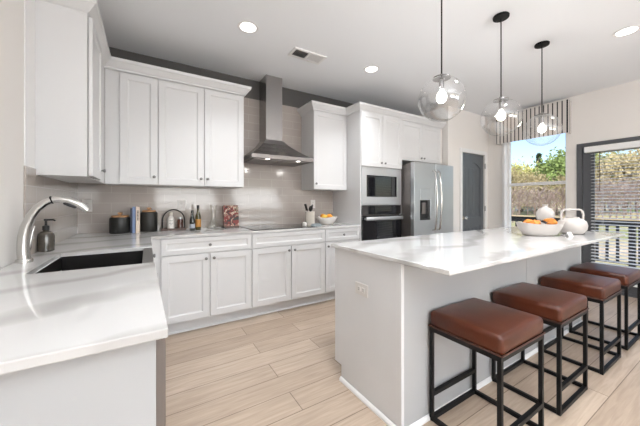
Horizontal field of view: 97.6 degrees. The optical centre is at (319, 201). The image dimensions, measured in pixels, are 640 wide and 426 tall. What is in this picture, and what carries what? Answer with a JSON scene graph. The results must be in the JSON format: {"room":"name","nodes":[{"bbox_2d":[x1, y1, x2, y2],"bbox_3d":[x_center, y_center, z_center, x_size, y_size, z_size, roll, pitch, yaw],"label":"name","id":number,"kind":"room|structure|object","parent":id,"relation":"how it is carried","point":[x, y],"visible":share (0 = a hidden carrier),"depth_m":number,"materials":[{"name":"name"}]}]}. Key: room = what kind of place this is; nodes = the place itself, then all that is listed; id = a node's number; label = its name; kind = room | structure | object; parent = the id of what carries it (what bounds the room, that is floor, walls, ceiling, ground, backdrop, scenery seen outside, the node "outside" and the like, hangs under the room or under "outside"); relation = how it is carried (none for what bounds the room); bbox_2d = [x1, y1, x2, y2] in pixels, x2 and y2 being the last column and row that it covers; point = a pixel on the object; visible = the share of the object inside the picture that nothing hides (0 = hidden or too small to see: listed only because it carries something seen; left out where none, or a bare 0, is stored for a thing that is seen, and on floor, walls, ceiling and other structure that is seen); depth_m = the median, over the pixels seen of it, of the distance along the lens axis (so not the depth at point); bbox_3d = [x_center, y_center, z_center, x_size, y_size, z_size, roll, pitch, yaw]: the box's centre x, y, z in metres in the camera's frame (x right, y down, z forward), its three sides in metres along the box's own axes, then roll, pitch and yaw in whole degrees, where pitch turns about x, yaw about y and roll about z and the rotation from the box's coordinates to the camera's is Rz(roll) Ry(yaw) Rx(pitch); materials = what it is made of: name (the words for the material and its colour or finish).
{"room":"kitchen","nodes":[
{"label":"kitchen","id":0,"kind":"room"},
{"bbox_2d":[0,0,23,268],"bbox_3d":[-0.272,-0.160,-0.789,0.150,2.740,7.940,0,0,-32],"label":"wall","id":1,"kind":"structure","parent":0,"point":[11,11],"depth_m":1.36,"materials":[{"name":"white paint"}]},
{"bbox_2d":[24,0,34,167],"bbox_3d":[-1.637,-0.863,1.579,0.006,1.334,0.154,0,0,-32],"label":"trim","id":2,"kind":"structure","parent":1,"relation":"attached to","point":[29,5],"depth_m":1.57,"materials":[{"name":"white paint"}]},
{"bbox_2d":[24,166,77,254],"bbox_3d":[-1.935,0.058,2.067,0.010,0.505,1.309,0,0,-32],"label":"wall tiles","id":3,"kind":"structure","parent":1,"relation":"attached to","point":[37,188],"depth_m":1.91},
{"bbox_2d":[35,0,105,183],"bbox_3d":[-1.770,-0.678,2.074,0.296,1.033,0.826,0,0,-32],"label":"upper cabinet","id":4,"kind":"object","parent":1,"relation":"attached to","point":[69,66],"visible":0.99,"depth_m":1.73,"materials":[{"name":"white paint"}]},
{"bbox_2d":[38,0,251,96],"bbox_3d":[-1.421,-1.223,2.577,0.762,0.090,1.934,0,0,26],"label":"crown molding","id":5,"kind":"structure","parent":4,"relation":"on","point":[83,7],"depth_m":2.54,"materials":[{"name":"white paint"}]},
{"bbox_2d":[109,47,352,107],"bbox_3d":[-0.424,-0.160,3.866,4.770,2.740,0.150,0,0,-32],"label":"wall","id":6,"kind":"structure","parent":0,"point":[293,98],"depth_m":3.39,"materials":[{"name":"grey paint"}]},
{"bbox_2d":[105,68,157,186],"bbox_3d":[-1.803,-0.678,2.702,0.406,1.033,0.366,0,0,-32],"label":"upper cabinet","id":7,"kind":"object","parent":6,"relation":"attached to","point":[131,100],"visible":0.98,"depth_m":2.57,"materials":[{"name":"white paint"}]},
{"bbox_2d":[157,79,243,188],"bbox_3d":[-1.278,-0.678,3.025,0.824,1.033,0.366,0,0,-32],"label":"upper cabinet","id":8,"kind":"object","parent":6,"relation":"attached to","point":[201,130],"visible":0.98,"depth_m":2.87,"materials":[{"name":"white paint"}]},
{"bbox_2d":[78,97,332,233],"bbox_3d":[-1.047,-0.490,3.389,2.908,1.600,0.010,0,0,-32],"label":"wall tiles","id":9,"kind":"structure","parent":6,"relation":"attached to","point":[270,194],"depth_m":3.47,"materials":[{"name":"tile"}]},
{"bbox_2d":[82,200,91,211],"bbox_3d":[-2.212,0.035,2.660,0.074,0.116,0.009,0,0,-32],"label":"outlet","id":10,"kind":"object","parent":9,"relation":"attached to","point":[88,203],"visible":0.62,"depth_m":2.67,"materials":[{"name":"white plastic"}]},
{"bbox_2d":[178,200,184,210],"bbox_3d":[-1.524,0.038,3.083,0.074,0.116,0.009,0,0,-32],"label":"outlet","id":11,"kind":"object","parent":9,"relation":"attached to","point":[181,203],"visible":0.98,"depth_m":3.08,"materials":[{"name":"white plastic"}]},
{"bbox_2d":[244,74,312,166],"bbox_3d":[-0.536,-1.000,3.400,0.760,1.056,0.505,0,0,-32],"label":"range hood","id":12,"kind":"object","parent":6,"relation":"attached to","point":[270,149],"visible":0.95,"depth_m":3.38,"materials":[{"name":"silver metal"}]},
{"bbox_2d":[301,110,346,190],"bbox_3d":[0.064,-0.678,3.850,0.528,1.033,0.366,0,0,-32],"label":"upper cabinet","id":13,"kind":"object","parent":6,"relation":"attached to","point":[323,134],"visible":1,"depth_m":3.72,"materials":[{"name":"white paint"}]},
{"bbox_2d":[402,120,441,164],"bbox_3d":[1.413,-0.900,4.522,0.945,0.590,0.656,0,0,-32],"label":"upper cabinet","id":14,"kind":"object","parent":6,"relation":"attached to","point":[422,143],"visible":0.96,"depth_m":4.25,"materials":[{"name":"white paint"}]},
{"bbox_2d":[97,0,639,116],"bbox_3d":[2.267,-1.580,0.772,6.110,0.100,8.240,0,0,-32],"label":"ceiling","id":15,"kind":"structure","parent":0,"point":[402,38],"depth_m":2.72,"materials":[{"name":"white paint"}]},
{"bbox_2d":[237,21,258,33],"bbox_3d":[-0.629,-1.527,2.448,0.180,0.006,0.180,0,0,-32],"label":"recessed light","id":16,"kind":"object","parent":15,"relation":"in","point":[249,27],"visible":1,"depth_m":2.45,"materials":[{"name":"white paint"}]},
{"bbox_2d":[240,23,255,31],"bbox_3d":[-0.629,-1.528,2.448,0.135,0.003,0.135,0,0,-32],"label":"diffuser","id":17,"kind":"object","parent":16,"relation":"attached to","point":[244,27],"depth_m":2.45,"materials":[{"name":"white"}]},
{"bbox_2d":[288,46,326,64],"bbox_3d":[-0.131,-1.524,2.925,0.370,0.012,0.176,0,0,-32],"label":"ceiling vent","id":18,"kind":"object","parent":15,"relation":"in","point":[296,52],"visible":1,"depth_m":2.92,"materials":[{"name":"metal"}]},
{"bbox_2d":[364,65,378,72],"bbox_3d":[0.593,-1.527,3.222,0.180,0.006,0.180,0,0,-32],"label":"recessed light","id":19,"kind":"object","parent":15,"relation":"in","point":[369,69],"visible":1,"depth_m":3.22,"materials":[{"name":"white"}]},
{"bbox_2d":[366,67,376,71],"bbox_3d":[0.593,-1.528,3.222,0.135,0.003,0.135,0,0,-32],"label":"diffuser","id":20,"kind":"object","parent":19,"relation":"attached to","point":[368,69],"depth_m":3.23,"materials":[{"name":"white"}]},
{"bbox_2d":[418,0,466,121],"bbox_3d":[0.821,-1.037,1.891,0.300,0.985,0.300,0,0,-32],"label":"pendant light","id":21,"kind":"object","parent":15,"relation":"hanging from","point":[441,97],"visible":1,"depth_m":1.88,"materials":[{"name":"glass"}]},
{"bbox_2d":[480,11,523,135],"bbox_3d":[1.487,-1.037,2.300,0.300,0.985,0.300,0,0,-32],"label":"pendant light","id":22,"kind":"object","parent":15,"relation":"hanging from","point":[500,17],"visible":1,"depth_m":2.30,"materials":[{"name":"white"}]},
{"bbox_2d":[523,40,561,145],"bbox_3d":[2.144,-1.037,2.704,0.300,0.985,0.300,0,0,-32],"label":"pendant light","id":23,"kind":"object","parent":15,"relation":"hanging from","point":[542,128],"visible":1,"depth_m":2.70,"materials":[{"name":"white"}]},
{"bbox_2d":[612,25,639,36],"bbox_3d":[2.746,-1.527,2.506,0.180,0.006,0.180,0,0,-32],"label":"recessed light","id":24,"kind":"object","parent":15,"relation":"in","point":[628,30],"visible":1,"depth_m":2.51,"materials":[{"name":"white"}]},
{"bbox_2d":[616,27,637,35],"bbox_3d":[2.746,-1.528,2.506,0.135,0.003,0.135,0,0,-32],"label":"diffuser","id":25,"kind":"object","parent":24,"relation":"attached to","point":[625,31],"depth_m":2.51,"materials":[{"name":"white"}]},
{"bbox_2d":[166,295,639,425],"bbox_3d":[2.267,1.240,0.772,6.110,0.060,8.240,0,0,-32],"label":"floor","id":26,"kind":"structure","parent":0,"point":[279,368],"depth_m":1.91,"materials":[{"name":"brown wood"}]},
{"bbox_2d":[0,340,155,425],"bbox_3d":[-0.650,0.765,0.530,0.586,0.890,0.021,0,0,-32],"label":"end panel","id":27,"kind":"object","parent":26,"relation":"on","point":[116,387],"visible":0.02,"depth_m":0.61,"materials":[{"name":"grey paint"}]},
{"bbox_2d":[156,273,165,425],"bbox_3d":[-0.829,0.767,0.842,0.608,0.885,0.690,0,0,-32],"label":"dishwasher","id":28,"kind":"object","parent":26,"relation":"on","point":[161,343],"visible":0.16,"depth_m":0.70,"materials":[{"name":"silver metal"}]},
{"bbox_2d":[151,233,251,334],"bbox_3d":[-1.240,0.765,2.884,0.908,0.890,0.646,0,0,-32],"label":"base cabinet","id":29,"kind":"object","parent":26,"relation":"on","point":[205,281],"visible":0.96,"depth_m":2.64,"materials":[{"name":"white paint"}]},
{"bbox_2d":[249,229,324,316],"bbox_3d":[-0.471,0.765,3.357,0.893,0.890,0.646,0,0,-32],"label":"base cabinet","id":30,"kind":"object","parent":26,"relation":"on","point":[288,267],"visible":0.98,"depth_m":3.09,"materials":[{"name":"white paint"}]},
{"bbox_2d":[321,227,359,300],"bbox_3d":[0.136,0.765,3.730,0.528,0.890,0.646,0,0,-32],"label":"base cabinet","id":31,"kind":"object","parent":26,"relation":"on","point":[349,234],"visible":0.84,"depth_m":3.41,"materials":[{"name":"white paint"}]},
{"bbox_2d":[0,222,359,374],"bbox_3d":[-0.336,0.307,2.243,2.896,0.022,2.684,0,0,-32],"label":"countertop","id":32,"kind":"structure","parent":31,"relation":"on","point":[49,317],"depth_m":0.82,"materials":[{"name":"stone"}]},
{"bbox_2d":[37,219,55,251],"bbox_3d":[-1.650,0.198,1.685,0.078,0.196,0.078,0,0,34],"label":"soap dispenser","id":33,"kind":"object","parent":32,"relation":"on","point":[45,238],"visible":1,"depth_m":1.67,"materials":[{"name":"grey glass"}]},
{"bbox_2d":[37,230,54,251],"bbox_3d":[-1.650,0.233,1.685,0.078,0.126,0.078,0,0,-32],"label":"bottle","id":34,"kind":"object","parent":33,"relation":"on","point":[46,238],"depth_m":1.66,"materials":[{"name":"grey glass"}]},
{"bbox_2d":[15,196,89,263],"bbox_3d":[-1.358,0.132,1.433,0.285,0.328,0.072,0,0,-32],"label":"faucet","id":35,"kind":"object","parent":32,"relation":"on","point":[25,235],"visible":1,"depth_m":1.38,"materials":[{"name":"silver metal"}]},
{"bbox_2d":[35,248,153,273],"bbox_3d":[-1.166,0.433,1.496,0.471,0.263,0.610,0,0,-32],"label":"sink","id":36,"kind":"object","parent":32,"relation":"in","point":[66,263],"visible":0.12,"depth_m":1.70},
{"bbox_2d":[109,212,129,233],"bbox_3d":[-1.908,0.197,2.671,0.166,0.198,0.166,0,0,-32],"label":"canister","id":37,"kind":"object","parent":32,"relation":"on","point":[118,224],"visible":0.98,"depth_m":2.61,"materials":[{"name":"black ceramic"}]},
{"bbox_2d":[130,208,131,232],"bbox_3d":[-1.849,0.178,2.751,0.016,0.235,0.175,0,0,-32],"label":"book","id":38,"kind":"object","parent":32,"relation":"on","point":[130,208],"visible":0.77,"depth_m":2.67,"materials":[{"name":"grey paper"}]},
{"bbox_2d":[132,207,135,232],"bbox_3d":[-1.822,0.171,2.748,0.024,0.250,0.180,0,0,-32],"label":"book","id":39,"kind":"object","parent":32,"relation":"on","point":[133,208],"visible":0.91,"depth_m":2.67,"materials":[{"name":"blue paper"}]},
{"bbox_2d":[136,207,139,232],"bbox_3d":[-1.790,0.171,2.755,0.030,0.250,0.181,0,0,-32],"label":"book","id":40,"kind":"object","parent":32,"relation":"on","point":[137,208],"visible":1,"depth_m":2.68,"materials":[{"name":"beige paper"}]},
{"bbox_2d":[140,207,157,231],"bbox_3d":[-1.737,0.175,2.847,0.148,0.241,0.148,0,0,-32],"label":"canister","id":41,"kind":"object","parent":32,"relation":"on","point":[148,218],"visible":0.99,"depth_m":2.79,"materials":[{"name":"black ceramic"}]},
{"bbox_2d":[161,209,185,230],"bbox_3d":[-1.537,0.185,2.941,0.230,0.221,0.120,0,0,-32],"label":"serving tray","id":42,"kind":"object","parent":32,"relation":"on","point":[184,227],"visible":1,"depth_m":2.91,"materials":[{"name":"brown wood"}]},
{"bbox_2d":[167,212,174,228],"bbox_3d":[-1.554,0.197,2.918,0.068,0.177,0.068,0,0,-32],"label":"bottle","id":43,"kind":"object","parent":42,"relation":"on","point":[170,220],"visible":0.88,"depth_m":2.89,"materials":[{"name":"white ceramic"}]},
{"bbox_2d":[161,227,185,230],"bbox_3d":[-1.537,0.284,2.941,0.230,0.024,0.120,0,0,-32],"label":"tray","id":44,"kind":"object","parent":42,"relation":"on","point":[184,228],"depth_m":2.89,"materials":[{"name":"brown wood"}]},
{"bbox_2d":[177,217,182,227],"bbox_3d":[-1.480,0.222,2.964,0.060,0.126,0.060,0,0,-32],"label":"bottle","id":45,"kind":"object","parent":42,"relation":"on","point":[180,219],"visible":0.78,"depth_m":2.94,"materials":[{"name":"brown glass"}]},
{"bbox_2d":[189,210,194,230],"bbox_3d":[-1.319,0.191,2.893,0.053,0.210,0.053,0,0,-32],"label":"oil bottle","id":46,"kind":"object","parent":32,"relation":"on","point":[192,219],"visible":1,"depth_m":2.88,"materials":[{"name":"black glass"}]},
{"bbox_2d":[195,205,200,229],"bbox_3d":[-1.296,0.165,2.977,0.059,0.262,0.059,0,0,-32],"label":"oil bottle","id":47,"kind":"object","parent":32,"relation":"on","point":[197,216],"visible":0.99,"depth_m":2.96,"materials":[{"name":"green glass"}]},
{"bbox_2d":[223,205,238,227],"bbox_3d":[-1.032,0.168,3.246,0.169,0.256,0.130,0,0,-32],"label":"book","id":48,"kind":"object","parent":32,"relation":"on","point":[230,212],"visible":1,"depth_m":3.23,"materials":[{"name":"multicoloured paper"}]},
{"bbox_2d":[240,224,315,230],"bbox_3d":[-0.491,0.292,3.308,0.760,0.007,0.510,0,0,-32],"label":"cooktop","id":49,"kind":"object","parent":32,"relation":"in","point":[283,226],"visible":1,"depth_m":3.27,"materials":[{"name":"black glass"}]},
{"bbox_2d":[305,211,314,225],"bbox_3d":[-0.130,0.208,3.560,0.127,0.176,0.127,0,0,-32],"label":"utensil crock","id":50,"kind":"object","parent":32,"relation":"on","point":[309,216],"visible":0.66,"depth_m":3.50,"materials":[{"name":"beige"}]},
{"bbox_2d":[316,216,336,224],"bbox_3d":[0.088,0.243,3.694,0.278,0.105,0.278,0,0,11],"label":"fruit bowl","id":51,"kind":"object","parent":32,"relation":"on","point":[330,220],"visible":0.98,"depth_m":3.60,"materials":[{"name":"white ceramic"}]},
{"bbox_2d":[333,111,401,240],"bbox_3d":[0.691,0.007,4.067,0.759,2.405,0.674,0,0,-32],"label":"tall cabinet","id":52,"kind":"object","parent":26,"relation":"on","point":[373,140],"visible":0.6,"depth_m":3.78,"materials":[{"name":"white paint"}]},
{"bbox_2d":[297,100,445,128],"bbox_3d":[0.911,-1.223,3.926,2.407,0.090,0.534,0,0,-16],"label":"crown molding","id":53,"kind":"structure","parent":52,"relation":"on","point":[312,105],"depth_m":3.75,"materials":[{"name":"white paint"}]},
{"bbox_2d":[361,166,400,203],"bbox_3d":[0.724,-0.216,4.014,0.720,0.492,0.480,0,0,-32],"label":"microwave","id":54,"kind":"object","parent":52,"relation":"in","point":[378,185],"visible":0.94,"depth_m":3.80,"materials":[{"name":"silver metal"}]},
{"bbox_2d":[361,204,402,240],"bbox_3d":[0.729,0.396,4.007,0.720,0.725,0.598,0,0,-32],"label":"wall oven","id":55,"kind":"object","parent":52,"relation":"in","point":[378,221],"visible":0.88,"depth_m":3.78,"materials":[{"name":"glass"}]},
{"bbox_2d":[401,162,452,236],"bbox_3d":[1.485,0.312,4.396,0.900,1.735,0.908,0,0,-32],"label":"refrigerator","id":56,"kind":"object","parent":26,"relation":"on","point":[426,188],"visible":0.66,"depth_m":4.01,"materials":[{"name":"silver metal"}]},
{"bbox_2d":[335,246,582,425],"bbox_3d":[1.356,0.765,2.392,2.603,0.890,0.650,0,0,-32],"label":"kitchen island","id":57,"kind":"object","parent":26,"relation":"on","point":[382,338],"visible":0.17,"depth_m":1.65,"materials":[{"name":"white paint"}]},
{"bbox_2d":[355,281,367,297],"bbox_3d":[0.254,0.538,1.724,0.009,0.074,0.116,0,0,-32],"label":"outlet","id":58,"kind":"object","parent":57,"relation":"attached to","point":[361,289],"visible":1,"depth_m":1.72,"materials":[{"name":"white plastic"}]},
{"bbox_2d":[331,226,624,275],"bbox_3d":[1.470,0.307,2.308,2.707,0.022,0.920,0,0,-32],"label":"island countertop","id":59,"kind":"structure","parent":57,"relation":"on","point":[452,253],"depth_m":1.86,"materials":[{"name":"stone"}]},
{"bbox_2d":[516,222,564,235],"bbox_3d":[1.958,0.235,2.496,0.405,0.120,0.235,0,0,-1],"label":"decorative bowl","id":60,"kind":"object","parent":59,"relation":"on","point":[542,229],"visible":0.94,"depth_m":2.41,"materials":[{"name":"grey ceramic"}]},
{"bbox_2d":[523,219,533,223],"bbox_3d":[1.858,0.190,2.495,0.083,0.075,0.078,0,0,-4],"label":"orange","id":61,"kind":"object","parent":60,"relation":"in","point":[526,220],"visible":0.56,"depth_m":2.48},
{"bbox_2d":[543,218,557,224],"bbox_3d":[2.056,0.178,2.498,0.083,0.071,0.076,0,0,1],"label":"orange","id":62,"kind":"object","parent":60,"relation":"in","point":[550,221],"visible":0.84,"depth_m":2.48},
{"bbox_2d":[536,204,554,220],"bbox_3d":[2.241,0.159,2.788,0.151,0.273,0.151,0,0,-32],"label":"vase","id":63,"kind":"object","parent":59,"relation":"on","point":[544,212],"visible":0.68,"depth_m":2.75,"materials":[{"name":"grey ceramic"}]},
{"bbox_2d":[558,209,587,234],"bbox_3d":[2.333,0.178,2.592,0.220,0.234,0.220,0,0,8],"label":"vase","id":64,"kind":"object","parent":59,"relation":"on","point":[575,225],"visible":0.9,"depth_m":2.53,"materials":[{"name":"grey ceramic"}]},
{"bbox_2d":[428,297,545,425],"bbox_3d":[0.892,0.900,1.514,0.448,0.621,0.388,0,0,-32],"label":"counter stool","id":65,"kind":"object","parent":26,"relation":"on","point":[498,332],"visible":1,"depth_m":1.45,"materials":[{"name":"leather"}]},
{"bbox_2d":[491,282,588,416],"bbox_3d":[1.444,0.900,1.851,0.448,0.621,0.388,0,0,-32],"label":"counter stool","id":66,"kind":"object","parent":26,"relation":"on","point":[557,308],"visible":0.93,"depth_m":1.74,"materials":[{"name":"leather"}]},
{"bbox_2d":[540,270,622,374],"bbox_3d":[2.064,0.900,2.227,0.448,0.621,0.388,0,0,-32],"label":"counter stool","id":67,"kind":"object","parent":26,"relation":"on","point":[597,289],"visible":0.84,"depth_m":2.11,"materials":[{"name":"leather"}]},
{"bbox_2d":[569,262,639,350],"bbox_3d":[2.592,0.900,2.552,0.448,0.621,0.388,0,0,-32],"label":"counter stool","id":68,"kind":"object","parent":26,"relation":"on","point":[629,277],"visible":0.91,"depth_m":2.44,"materials":[{"name":"black metal"}]},
{"bbox_2d":[418,106,487,231],"bbox_3d":[2.307,-0.160,5.124,1.180,2.740,0.870,0,0,-32],"label":"wall","id":69,"kind":"structure","parent":0,"point":[464,130],"depth_m":4.59,"materials":[{"name":"white paint"}]},
{"bbox_2d":[460,147,486,231],"bbox_3d":[2.638,0.158,4.816,0.804,2.105,0.120,0,0,-32],"label":"door","id":70,"kind":"structure","parent":69,"relation":"in","point":[471,165],"depth_m":4.83,"materials":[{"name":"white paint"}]},
{"bbox_2d":[488,80,639,228],"bbox_3d":[4.765,-0.160,2.397,0.150,2.740,8.090,0,0,-32],"label":"wall","id":71,"kind":"structure","parent":0,"point":[610,113],"depth_m":3.94,"materials":[{"name":"white paint"}]},
{"bbox_2d":[496,99,570,144],"bbox_3d":[3.344,-1.232,4.449,0.120,0.475,0.965,0,0,-32],"label":"window valance","id":72,"kind":"object","parent":71,"relation":"attached to","point":[561,110],"visible":0.8,"depth_m":4.36,"materials":[{"name":"fabric"}]},
{"bbox_2d":[502,133,566,227],"bbox_3d":[3.444,-0.310,4.513,0.175,1.700,0.878,0,0,-32],"label":"window","id":73,"kind":"structure","parent":71,"relation":"in","point":[506,147],"depth_m":4.83,"materials":[{"name":"white paint"}]},
{"bbox_2d":[577,136,639,297],"bbox_3d":[4.212,0.193,3.266,0.142,2.035,1.830,0,0,-32],"label":"door","id":74,"kind":"structure","parent":71,"relation":"in","point":[585,167],"depth_m":3.91,"materials":[{"name":"grey"}]},
{"bbox_2d":[584,140,639,286],"bbox_3d":[4.128,0.151,3.182,0.082,1.818,1.675,0,0,-32],"label":"window blind","id":75,"kind":"object","parent":71,"relation":"attached to","point":[632,144],"visible":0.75,"depth_m":3.63,"materials":[{"name":"white"}]},
{"label":"outside","id":76,"kind":"structure","parent":0,"visible":0},
{"bbox_2d":[511,203,639,267],"bbox_3d":[60.704,1.409,54.957,150.000,1.901,150.000,0,0,-32],"label":"lawn","id":77,"kind":"structure","parent":76,"point":[628,210],"depth_m":19.76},
{"bbox_2d":[511,186,524,222],"bbox_3d":[18.601,0.240,27.164,1.912,3.950,2.997,0,0,-20],"label":"bare tree","id":78,"kind":"object","parent":77,"relation":"on","point":[512,200],"visible":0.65,"depth_m":26.89,"materials":[{"name":"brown plant"}]},
{"bbox_2d":[511,164,527,207],"bbox_3d":[26.733,-1.623,39.928,4.887,7.484,5.630,0,0,28],"label":"autumn tree","id":79,"kind":"object","parent":77,"relation":"on","point":[515,172],"visible":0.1,"depth_m":38.90,"materials":[{"name":"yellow plant"}]},
{"bbox_2d":[511,181,528,214],"bbox_3d":[21.228,-0.087,29.886,3.905,4.538,2.183,0,0,-43],"label":"bare tree","id":80,"kind":"object","parent":77,"relation":"on","point":[520,194],"visible":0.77,"depth_m":29.89,"materials":[{"name":"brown plant"}]},
{"bbox_2d":[511,156,535,212],"bbox_3d":[32.978,-2.679,45.619,7.722,9.480,5.805,0,0,-16],"label":"leafy tree","id":81,"kind":"object","parent":77,"relation":"on","point":[527,168],"visible":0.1,"depth_m":45.20,"materials":[{"name":"yellow plant"}]},
{"bbox_2d":[511,169,541,214],"bbox_3d":[27.160,-1.214,37.633,4.792,6.660,5.940,0,0,4],"label":"autumn tree","id":82,"kind":"object","parent":77,"relation":"on","point":[527,179],"visible":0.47,"depth_m":37.27,"materials":[{"name":"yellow plant"}]},
{"bbox_2d":[515,203,537,211],"bbox_3d":[38.629,1.065,52.000,3.800,1.750,1.800,0,0,18],"label":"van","id":83,"kind":"object","parent":77,"relation":"on","point":[525,207],"visible":0.22,"depth_m":51.36,"materials":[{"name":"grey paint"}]},
{"bbox_2d":[518,185,536,214],"bbox_3d":[23.654,-0.027,32.039,2.057,4.332,3.292,0,0,-3],"label":"bare tree","id":84,"kind":"object","parent":77,"relation":"on","point":[526,194],"visible":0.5,"depth_m":31.88,"materials":[{"name":"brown plant"}]},
{"bbox_2d":[517,167,546,215],"bbox_3d":[31.174,-1.502,40.267,5.505,7.152,4.900,0,0,0],"label":"autumn tree","id":85,"kind":"object","parent":77,"relation":"on","point":[529,167],"visible":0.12,"depth_m":40.05,"materials":[{"name":"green plant"}]},
{"bbox_2d":[520,186,546,215],"bbox_3d":[20.641,0.323,26.850,1.768,3.731,2.754,0,0,-19],"label":"bare tree","id":86,"kind":"object","parent":77,"relation":"on","point":[533,195],"visible":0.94,"depth_m":26.90,"materials":[{"name":"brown plant"}]},
{"bbox_2d":[535,152,542,206],"bbox_3d":[42.199,-3.819,54.055,3.002,11.623,2.664,0,0,27],"label":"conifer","id":87,"kind":"object","parent":77,"relation":"on","point":[539,154],"visible":0.25,"depth_m":53.84,"materials":[{"name":"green plant"}]},
{"bbox_2d":[529,185,550,207],"bbox_3d":[23.531,-0.099,30.054,3.167,4.515,2.295,0,0,-1],"label":"bare tree","id":88,"kind":"object","parent":77,"relation":"on","point":[542,185],"visible":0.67,"depth_m":29.98,"materials":[{"name":"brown plant"}]},
{"bbox_2d":[526,149,565,214],"bbox_3d":[33.878,-2.636,39.452,7.083,9.507,6.776,0,0,-31],"label":"tree","id":89,"kind":"object","parent":77,"relation":"on","point":[550,170],"visible":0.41,"depth_m":39.06,"materials":[{"name":"green plant"}]},
{"bbox_2d":[532,187,561,209],"bbox_3d":[21.176,0.250,25.824,2.545,3.883,1.812,0,0,-24],"label":"bare tree","id":90,"kind":"object","parent":77,"relation":"on","point":[547,195],"visible":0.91,"depth_m":25.79,"materials":[{"name":"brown plant"}]},
{"bbox_2d":[534,169,561,207],"bbox_3d":[32.483,-1.298,39.069,5.874,6.713,4.809,0,0,33],"label":"autumn tree","id":91,"kind":"object","parent":77,"relation":"on","point":[540,178],"visible":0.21,"depth_m":39.39,"materials":[{"name":"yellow plant"}]},
{"bbox_2d":[543,184,564,212],"bbox_3d":[25.143,-0.003,30.204,2.023,4.279,3.538,0,0,-24],"label":"bare tree","id":92,"kind":"object","parent":77,"relation":"on","point":[553,201],"visible":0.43,"depth_m":30.03,"materials":[{"name":"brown plant"}]},
{"bbox_2d":[545,186,565,216],"bbox_3d":[23.513,0.027,27.192,2.148,4.295,3.627,0,0,8],"label":"bare tree","id":93,"kind":"object","parent":77,"relation":"on","point":[558,192],"visible":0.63,"depth_m":27.10,"materials":[{"name":"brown plant"}]},
{"bbox_2d":[540,169,595,208],"bbox_3d":[32.663,-1.179,37.054,5.252,6.490,5.722,0,0,-20],"label":"autumn tree","id":94,"kind":"object","parent":77,"relation":"on","point":[563,178],"visible":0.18,"depth_m":37.11,"materials":[{"name":"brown plant"}]},
{"bbox_2d":[534,146,613,213],"bbox_3d":[37.563,-3.497,42.398,8.349,11.173,8.151,0,0,28],"label":"tree","id":95,"kind":"object","parent":77,"relation":"on","point":[560,152],"visible":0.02,"depth_m":41.60,"materials":[{"name":"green plant"}]},
{"bbox_2d":[595,173,611,217],"bbox_3d":[28.042,-0.430,27.948,4.524,5.139,2.614,0,0,-26],"label":"bare tree","id":96,"kind":"object","parent":77,"relation":"on","point":[611,173],"visible":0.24,"depth_m":27.94,"materials":[{"name":"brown plant"}]},
{"bbox_2d":[595,177,613,216],"bbox_3d":[23.817,-0.017,23.906,3.289,4.422,2.006,0,0,15],"label":"bare tree","id":97,"kind":"object","parent":77,"relation":"on","point":[596,189],"visible":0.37,"depth_m":23.89,"materials":[{"name":"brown plant"}]},
{"bbox_2d":[595,157,626,215],"bbox_3d":[37.780,-2.286,38.066,6.455,8.665,5.448,0,0,-10],"label":"autumn tree","id":98,"kind":"object","parent":77,"relation":"on","point":[607,168],"visible":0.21,"depth_m":37.10,"materials":[{"name":"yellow plant"}]},
{"bbox_2d":[595,152,632,213],"bbox_3d":[41.787,-2.866,40.053,7.213,9.768,5.489,0,0,3],"label":"autumn tree","id":99,"kind":"object","parent":77,"relation":"on","point":[610,152],"visible":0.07,"depth_m":39.70,"materials":[{"name":"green plant"}]},
{"bbox_2d":[596,175,632,217],"bbox_3d":[23.971,-0.049,23.109,2.409,4.500,3.542,0,0,35],"label":"bare tree","id":100,"kind":"object","parent":77,"relation":"on","point":[609,192],"visible":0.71,"depth_m":23.00,"materials":[{"name":"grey plant"}]},
{"bbox_2d":[595,150,636,210],"bbox_3d":[46.891,-3.914,46.717,7.849,11.771,7.536,0,0,0],"label":"leafy tree","id":101,"kind":"object","parent":77,"relation":"on","point":[614,152],"visible":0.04,"depth_m":45.47,"materials":[{"name":"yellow plant"}]},
{"bbox_2d":[601,172,639,217],"bbox_3d":[28.514,-0.484,26.778,3.685,5.256,2.754,0,0,15],"label":"bare tree","id":102,"kind":"object","parent":77,"relation":"on","point":[613,172],"visible":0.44,"depth_m":26.88,"materials":[{"name":"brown plant"}]},
{"bbox_2d":[604,149,639,214],"bbox_3d":[41.620,-2.898,37.962,5.959,9.866,7.990,0,0,-29],"label":"autumn tree","id":103,"kind":"object","parent":77,"relation":"on","point":[635,159],"visible":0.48,"depth_m":37.58,"materials":[{"name":"yellow plant"}]},
{"bbox_2d":[607,176,638,217],"bbox_3d":[25.941,-0.029,23.914,2.335,4.397,3.065,0,0,30],"label":"bare tree","id":104,"kind":"object","parent":77,"relation":"on","point":[631,189],"visible":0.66,"depth_m":23.86,"materials":[{"name":"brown plant"}]},
{"bbox_2d":[607,196,639,207],"bbox_3d":[65.043,-0.040,58.000,7.600,4.300,5.800,0,0,33],"label":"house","id":105,"kind":"structure","parent":77,"relation":"on","point":[612,196],"depth_m":56.86,"materials":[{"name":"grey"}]},
{"bbox_2d":[608,171,639,218],"bbox_3d":[28.462,-0.438,25.207,2.885,5.194,4.208,0,0,-1],"label":"bare tree","id":106,"kind":"object","parent":77,"relation":"on","point":[634,171],"visible":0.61,"depth_m":25.15,"materials":[{"name":"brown plant"}]},
{"bbox_2d":[613,172,638,218],"bbox_3d":[31.113,-0.458,28.144,4.275,5.135,2.359,0,0,-19],"label":"bare tree","id":107,"kind":"object","parent":77,"relation":"on","point":[637,172],"visible":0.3,"depth_m":28.01,"materials":[{"name":"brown plant"}]},
{"bbox_3d":[5.234,1.907,4.394,2.720,1.205,8.000,0,0,-32],"label":"deck","id":108,"kind":"object","parent":77,"relation":"on","visible":0},
{"bbox_2d":[511,215,639,266],"bbox_3d":[6.290,0.820,5.044,0.120,0.970,7.800,0,0,-32],"label":"deck railing","id":109,"kind":"object","parent":108,"relation":"on","point":[516,218],"visible":0.14,"depth_m":5.59,"materials":[{"name":"beige"}]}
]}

